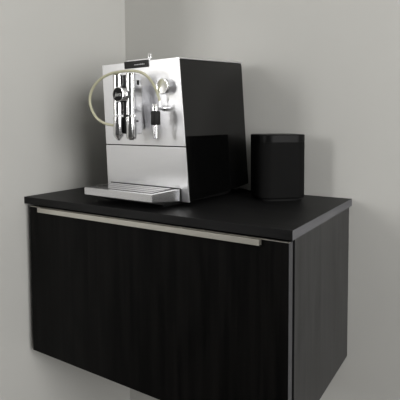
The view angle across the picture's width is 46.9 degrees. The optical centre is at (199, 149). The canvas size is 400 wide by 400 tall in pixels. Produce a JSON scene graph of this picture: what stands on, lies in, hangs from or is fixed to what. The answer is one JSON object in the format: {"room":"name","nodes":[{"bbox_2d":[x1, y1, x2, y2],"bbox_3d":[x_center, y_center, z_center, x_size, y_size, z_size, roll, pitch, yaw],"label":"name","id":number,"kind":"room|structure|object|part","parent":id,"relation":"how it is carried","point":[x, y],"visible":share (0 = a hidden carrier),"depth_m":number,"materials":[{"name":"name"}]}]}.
{"room":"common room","nodes":[
{"label":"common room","id":0,"kind":"room"},
{"bbox_2d":[0,0,129,399],"bbox_3d":[-0.414,-0.240,1.253,0.100,2.600,0.720,2,4,32],"label":"wall","id":1,"kind":"structure","parent":0,"point":[53,53],"depth_m":1.19,"materials":[{"name":"paint"}]},
{"bbox_2d":[125,0,399,399],"bbox_3d":[0.976,-0.217,0.738,2.800,2.600,0.100,2,4,32],"label":"wall","id":2,"kind":"structure","parent":0,"point":[327,72],"depth_m":1.10,"materials":[{"name":"paint"}]},
{"bbox_2d":[30,205,348,399],"bbox_3d":[-0.042,0.317,1.125,0.693,0.367,0.391,2,4,32],"label":"upper cabinet","id":3,"kind":"object","parent":2,"relation":"attached to","point":[158,310],"visible":0.83,"depth_m":0.92,"materials":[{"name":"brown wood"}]},
{"bbox_3d":[-0.142,0.153,0.952,0.582,0.011,0.009,2,4,32],"label":"handle","id":4,"kind":"part","parent":3,"relation":"part of","materials":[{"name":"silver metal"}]},
{"bbox_3d":[-0.025,0.141,1.125,0.641,0.016,0.354,2,4,32],"label":"rail","id":5,"kind":"part","parent":3,"relation":"part of","materials":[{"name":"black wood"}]},
{"bbox_2d":[24,186,351,240],"bbox_3d":[-0.038,0.125,1.116,0.699,0.017,0.381,2,4,32],"label":"countertop","id":6,"kind":"structure","parent":3,"relation":"on","point":[237,211],"depth_m":0.96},
{"bbox_2d":[85,53,247,206],"bbox_3d":[-0.075,-0.051,1.120,0.246,0.334,0.352,2,4,35],"label":"coffee machine","id":7,"kind":"object","parent":6,"relation":"on","point":[175,127],"visible":1,"depth_m":1.02,"materials":[{"name":"silver metal"}]},
{"bbox_2d":[85,183,179,202],"bbox_3d":[-0.153,0.098,1.028,0.215,0.027,0.081,2,4,35],"label":"drip tray","id":8,"kind":"object","parent":7,"relation":"on","point":[125,192],"depth_m":1.00,"materials":[{"name":"silver metal"}]},
{"bbox_3d":[-0.118,-0.201,1.060,0.071,0.006,0.074,2,4,35],"label":"bean lid","id":9,"kind":"part","parent":7,"relation":"part of","materials":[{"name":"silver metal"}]},
{"bbox_3d":[-0.143,-0.092,1.028,0.026,0.096,0.024,2,4,35],"label":"spout mount","id":10,"kind":"part","parent":7,"relation":"part of","materials":[{"name":"silver metal"}]},
{"bbox_3d":[-0.132,-0.103,1.036,0.240,0.187,0.016,2,4,35],"label":"panel","id":11,"kind":"part","parent":7,"relation":"part of","materials":[{"name":"silver metal"}]},
{"bbox_3d":[-0.125,0.051,1.054,0.246,0.119,0.012,2,4,35],"label":"panel","id":12,"kind":"part","parent":7,"relation":"part of","materials":[{"name":"silver metal"}]},
{"bbox_3d":[-0.075,-0.134,0.977,0.034,0.034,0.020,2,4,35],"label":"steam knob","id":13,"kind":"part","parent":7,"relation":"part of","materials":[{"name":"silver metal"}]},
{"bbox_3d":[-0.061,-0.209,1.132,0.230,0.020,0.260,2,4,35],"label":"panel","id":14,"kind":"part","parent":7,"relation":"part of","materials":[{"name":"silver metal"}]},
{"bbox_2d":[251,134,304,200],"bbox_3d":[0.184,0.040,1.105,0.111,0.153,0.111,-1,3,-11],"label":"speaker","id":15,"kind":"object","parent":6,"relation":"on","point":[277,160],"visible":1,"depth_m":1.05},
{"bbox_3d":[0.253,0.325,0.959,0.016,0.366,0.354,2,4,32],"label":"panel","id":16,"kind":"part","parent":3,"relation":"part of","materials":[{"name":"grey wood"}]}
]}

